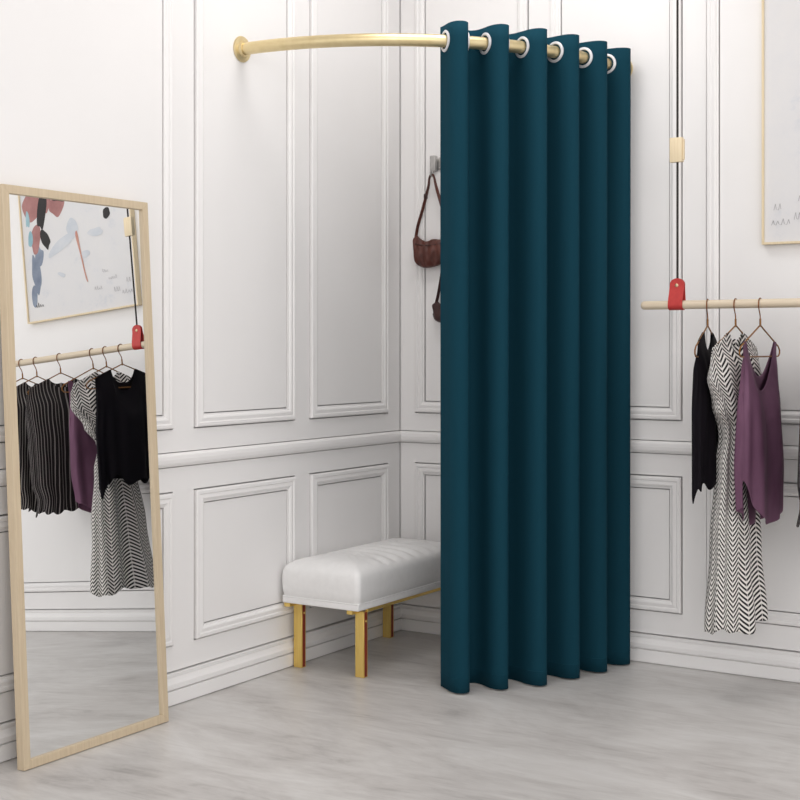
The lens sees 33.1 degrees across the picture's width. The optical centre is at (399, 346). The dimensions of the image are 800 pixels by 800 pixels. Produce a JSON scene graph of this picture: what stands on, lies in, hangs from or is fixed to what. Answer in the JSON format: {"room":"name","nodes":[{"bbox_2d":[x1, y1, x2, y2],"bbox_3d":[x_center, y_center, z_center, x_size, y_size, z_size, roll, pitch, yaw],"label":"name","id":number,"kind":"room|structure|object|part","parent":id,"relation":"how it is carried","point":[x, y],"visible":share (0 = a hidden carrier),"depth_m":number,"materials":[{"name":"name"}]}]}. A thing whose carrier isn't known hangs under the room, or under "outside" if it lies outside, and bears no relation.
{"room":"clothing store fitting area","nodes":[
{"label":"clothing store fitting area","id":0,"kind":"room"},
{"bbox_2d":[0,0,399,723],"bbox_3d":[-0.978,-0.400,4.279,0.132,3.200,3.720,0,0,32],"label":"wall","id":1,"kind":"structure","parent":0,"point":[269,182],"depth_m":4.81,"materials":[{"name":"paint"}]},
{"bbox_3d":[-1.097,-0.753,3.982,0.016,2.054,1.251,0,0,32],"label":"panel moulding","id":2,"kind":"part","parent":1,"relation":"part of","materials":[{"name":"paint"}]},
{"bbox_3d":[-1.097,0.746,3.982,0.016,0.509,1.251,0,0,32],"label":"panel moulding","id":3,"kind":"part","parent":1,"relation":"part of","materials":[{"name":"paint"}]},
{"bbox_2d":[0,604,400,762],"bbox_3d":[-0.956,1.147,4.194,0.020,0.106,3.600,0,0,32],"label":"baseboard","id":4,"kind":"structure","parent":1,"relation":"attached to","point":[196,681],"depth_m":4.84,"materials":[{"name":"paint"}]},
{"bbox_2d":[0,431,400,485],"bbox_3d":[-0.961,0.380,4.197,0.025,0.046,3.600,0,0,32],"label":"chair rail","id":5,"kind":"object","parent":1,"relation":"attached to","point":[176,459],"visible":0.56,"depth_m":4.93,"materials":[{"name":"paint"}]},
{"bbox_3d":[-0.549,-0.753,4.846,0.016,2.054,0.565,0,0,32],"label":"panel moulding","id":6,"kind":"part","parent":1,"relation":"part of","materials":[{"name":"paint"}]},
{"bbox_3d":[-0.549,0.746,4.846,0.016,0.509,0.565,0,0,32],"label":"panel moulding","id":7,"kind":"part","parent":1,"relation":"part of","materials":[{"name":"paint"}]},
{"bbox_3d":[-0.196,-0.753,5.403,0.016,2.054,0.548,0,0,32],"label":"panel moulding","id":8,"kind":"part","parent":1,"relation":"part of","materials":[{"name":"paint"}]},
{"bbox_3d":[-0.196,0.746,5.403,0.016,0.509,0.548,0,0,32],"label":"panel moulding","id":9,"kind":"part","parent":1,"relation":"part of","materials":[{"name":"paint"}]},
{"bbox_2d":[233,33,632,73],"bbox_3d":[0.177,-1.068,4.857,1.531,0.094,0.358,0,0,-14],"label":"curtain rod","id":10,"kind":"object","parent":1,"relation":"attached to","point":[242,48],"visible":0.68,"depth_m":4.69,"materials":[{"name":"gold metal"}]},
{"bbox_2d":[440,21,630,693],"bbox_3d":[0.525,0.035,4.865,0.830,2.319,0.194,0,0,-33],"label":"curtain","id":11,"kind":"object","parent":10,"relation":"hanging from","point":[535,147],"visible":0.98,"depth_m":4.78,"materials":[{"name":"blue fabric"}]},
{"bbox_2d":[0,630,799,799],"bbox_3d":[0.347,1.250,1.899,4.920,0.100,6.320,0,0,32],"label":"floor","id":12,"kind":"structure","parent":0,"point":[636,730],"depth_m":4.10,"materials":[{"name":"wood"}]},
{"bbox_2d":[0,184,168,770],"bbox_3d":[-0.951,0.366,4.082,0.120,1.667,0.600,0,0,32],"label":"floor mirror","id":13,"kind":"object","parent":12,"relation":"on","point":[81,447],"visible":1,"depth_m":4.05,"materials":[{"name":"mirror"}]},
{"bbox_2d":[282,538,440,677],"bbox_3d":[-0.093,0.988,5.215,0.353,0.424,0.762,0,0,32],"label":"bench","id":14,"kind":"object","parent":12,"relation":"on","point":[383,574],"visible":0.84,"depth_m":4.97,"materials":[{"name":"white fabric"}]},
{"bbox_3d":[-0.376,1.080,5.041,0.038,0.240,0.026,0,0,32],"label":"leg","id":15,"kind":"part","parent":14,"relation":"part of","materials":[{"name":"gold metal"}]},
{"bbox_3d":[-0.140,1.080,4.888,0.038,0.240,0.026,0,0,32],"label":"leg","id":16,"kind":"part","parent":14,"relation":"part of","materials":[{"name":"gold metal"}]},
{"bbox_2d":[282,538,440,603],"bbox_3d":[-0.093,0.850,5.215,0.353,0.148,0.762,0,0,32],"label":"cushion","id":17,"kind":"object","parent":14,"relation":"on","point":[393,569],"depth_m":4.97,"materials":[{"name":"white fabric"}]},
{"bbox_3d":[-0.093,0.936,5.215,0.341,0.025,0.750,0,0,32],"label":"seat","id":18,"kind":"part","parent":14,"relation":"part of","materials":[{"name":"white fabric"}]},
{"bbox_3d":[-0.049,1.080,5.557,0.038,0.240,0.026,0,0,32],"label":"leg","id":19,"kind":"part","parent":14,"relation":"part of","materials":[{"name":"gold metal"}]},
{"bbox_3d":[0.040,0.955,5.136,0.012,0.014,0.602,0,0,32],"label":"rail","id":20,"kind":"part","parent":14,"relation":"part of","materials":[{"name":"gold metal"}]},
{"bbox_2d":[398,0,799,652],"bbox_3d":[1.413,-0.400,4.886,3.520,3.200,0.132,0,0,32],"label":"wall","id":21,"kind":"structure","parent":0,"point":[723,256],"depth_m":5.08,"materials":[{"name":"paint"}]},
{"bbox_3d":[0.288,0.746,5.532,0.527,0.509,0.016,0,0,32],"label":"panel moulding","id":22,"kind":"part","parent":21,"relation":"part of","materials":[{"name":"paint"}]},
{"bbox_2d":[430,155,439,176],"bbox_3d":[0.329,-0.754,5.486,0.485,0.090,0.040,0,0,32],"label":"coat hook rack","id":23,"kind":"object","parent":21,"relation":"attached to","point":[434,160],"visible":0.23,"depth_m":5.61,"materials":[{"name":"silver metal"}]},
{"bbox_2d":[413,174,439,267],"bbox_3d":[0.133,-0.526,5.603,0.173,0.392,0.081,0,0,32],"label":"shoulder bag","id":24,"kind":"object","parent":23,"relation":"hanging from","point":[426,253],"visible":0.81,"depth_m":5.59,"materials":[{"name":"brown leather"}]},
{"bbox_2d":[432,278,439,321],"bbox_3d":[0.247,-0.409,5.530,0.258,0.628,0.066,0,0,32],"label":"shoulder bag","id":25,"kind":"object","parent":23,"relation":"hanging from","point":[436,306],"visible":0.17,"depth_m":5.58,"materials":[{"name":"brown leather"}]},
{"bbox_3d":[0.342,-0.765,5.498,0.465,0.052,0.006,0,0,32],"label":"plate","id":26,"kind":"part","parent":23,"relation":"part of","materials":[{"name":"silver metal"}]},
{"bbox_3d":[0.288,-0.753,5.532,0.527,2.054,0.016,0,0,32],"label":"panel moulding","id":27,"kind":"part","parent":21,"relation":"part of","materials":[{"name":"paint"}]},
{"bbox_2d":[400,604,799,682],"bbox_3d":[1.430,1.147,4.800,3.400,0.106,0.020,0,0,32],"label":"baseboard","id":28,"kind":"structure","parent":21,"relation":"attached to","point":[773,664],"depth_m":5.00,"materials":[{"name":"paint"}]},
{"bbox_2d":[401,431,798,458],"bbox_3d":[1.433,0.380,4.804,3.400,0.046,0.025,0,0,32],"label":"chair rail","id":29,"kind":"object","parent":21,"relation":"attached to","point":[643,446],"visible":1,"depth_m":5.10,"materials":[{"name":"paint"}]},
{"bbox_3d":[0.826,-0.753,5.190,0.542,2.054,0.016,0,0,32],"label":"panel moulding","id":30,"kind":"part","parent":21,"relation":"part of","materials":[{"name":"paint"}]},
{"bbox_3d":[0.826,0.746,5.190,0.542,0.509,0.016,0,0,32],"label":"panel moulding","id":31,"kind":"part","parent":21,"relation":"part of","materials":[{"name":"paint"}]},
{"bbox_3d":[1.675,-0.753,4.651,1.267,2.054,0.016,0,0,32],"label":"panel moulding","id":32,"kind":"part","parent":21,"relation":"part of","materials":[{"name":"paint"}]},
{"bbox_3d":[1.675,0.746,4.651,1.267,0.509,0.016,0,0,32],"label":"panel moulding","id":33,"kind":"part","parent":21,"relation":"part of","materials":[{"name":"paint"}]},
{"bbox_2d":[762,0,799,244],"bbox_3d":[1.639,-0.905,4.660,0.771,1.070,0.029,0,0,32],"label":"framed picture","id":34,"kind":"object","parent":21,"relation":"attached to","point":[780,18],"visible":1,"depth_m":4.83,"materials":[{"name":"brown wood"}]},
{"bbox_3d":[0.452,-2.050,3.371,3.520,0.100,3.720,0,0,32],"label":"ceiling","id":35,"kind":"structure","parent":0,"visible":0},
{"bbox_2d":[641,0,799,309],"bbox_3d":[1.539,-1.065,4.405,1.592,1.869,0.037,0,0,32],"label":"rail","id":36,"kind":"object","parent":35,"relation":"hanging from","point":[677,300],"visible":1,"depth_m":4.75,"materials":[{"name":"brown wood"}]},
{"bbox_3d":[0.982,-1.105,4.758,0.008,1.788,0.008,0,0,32],"label":"cord","id":37,"kind":"part","parent":36,"relation":"part of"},
{"bbox_2d":[694,299,711,357],"bbox_3d":[1.076,-0.067,4.699,0.007,0.205,0.423,0,0,24],"label":"clothes hanger","id":38,"kind":"object","parent":36,"relation":"hanging from","point":[707,299],"visible":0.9,"depth_m":4.68,"materials":[{"name":"orange metal"}]},
{"bbox_2d":[692,332,717,503],"bbox_3d":[1.076,0.239,4.699,0.094,0.581,0.368,0,0,21],"label":"sleeveless top","id":39,"kind":"object","parent":38,"relation":"hanging from","point":[704,425],"visible":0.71,"depth_m":4.55,"materials":[{"name":"black fabric"}]},
{"bbox_2d":[716,298,742,344],"bbox_3d":[1.160,-0.067,4.645,0.007,0.205,0.423,0,0,33],"label":"clothes hanger","id":40,"kind":"object","parent":36,"relation":"hanging from","point":[735,325],"visible":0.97,"depth_m":4.63,"materials":[{"name":"brown metal"}]},
{"bbox_2d":[704,332,767,634],"bbox_3d":[1.161,0.462,4.645,0.177,1.019,0.491,0,0,33],"label":"dress","id":41,"kind":"object","parent":40,"relation":"hanging from","point":[736,598],"visible":0.77,"depth_m":4.53,"materials":[{"name":"fabric"}]},
{"bbox_2d":[739,298,779,357],"bbox_3d":[1.233,-0.067,4.599,0.007,0.205,0.423,0,0,33],"label":"clothes hanger","id":42,"kind":"object","parent":36,"relation":"hanging from","point":[760,325],"visible":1,"depth_m":4.59,"materials":[{"name":"brown metal"}]},
{"bbox_2d":[734,341,783,525],"bbox_3d":[1.232,0.299,4.602,0.109,0.636,0.384,0,0,33],"label":"camisole","id":43,"kind":"object","parent":42,"relation":"hanging from","point":[758,453],"visible":1,"depth_m":4.48,"materials":[{"name":"purple fabric"}]},
{"label":"clothes hanger","id":44,"kind":"object","parent":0,"visible":0},
{"bbox_2d":[796,426,799,526],"bbox_3d":[1.411,0.273,4.486,0.127,0.640,0.451,0,0,31],"label":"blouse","id":45,"kind":"object","parent":44,"relation":"hanging from","point":[798,475],"visible":1,"depth_m":4.35,"materials":[{"name":"fabric"}]}
]}

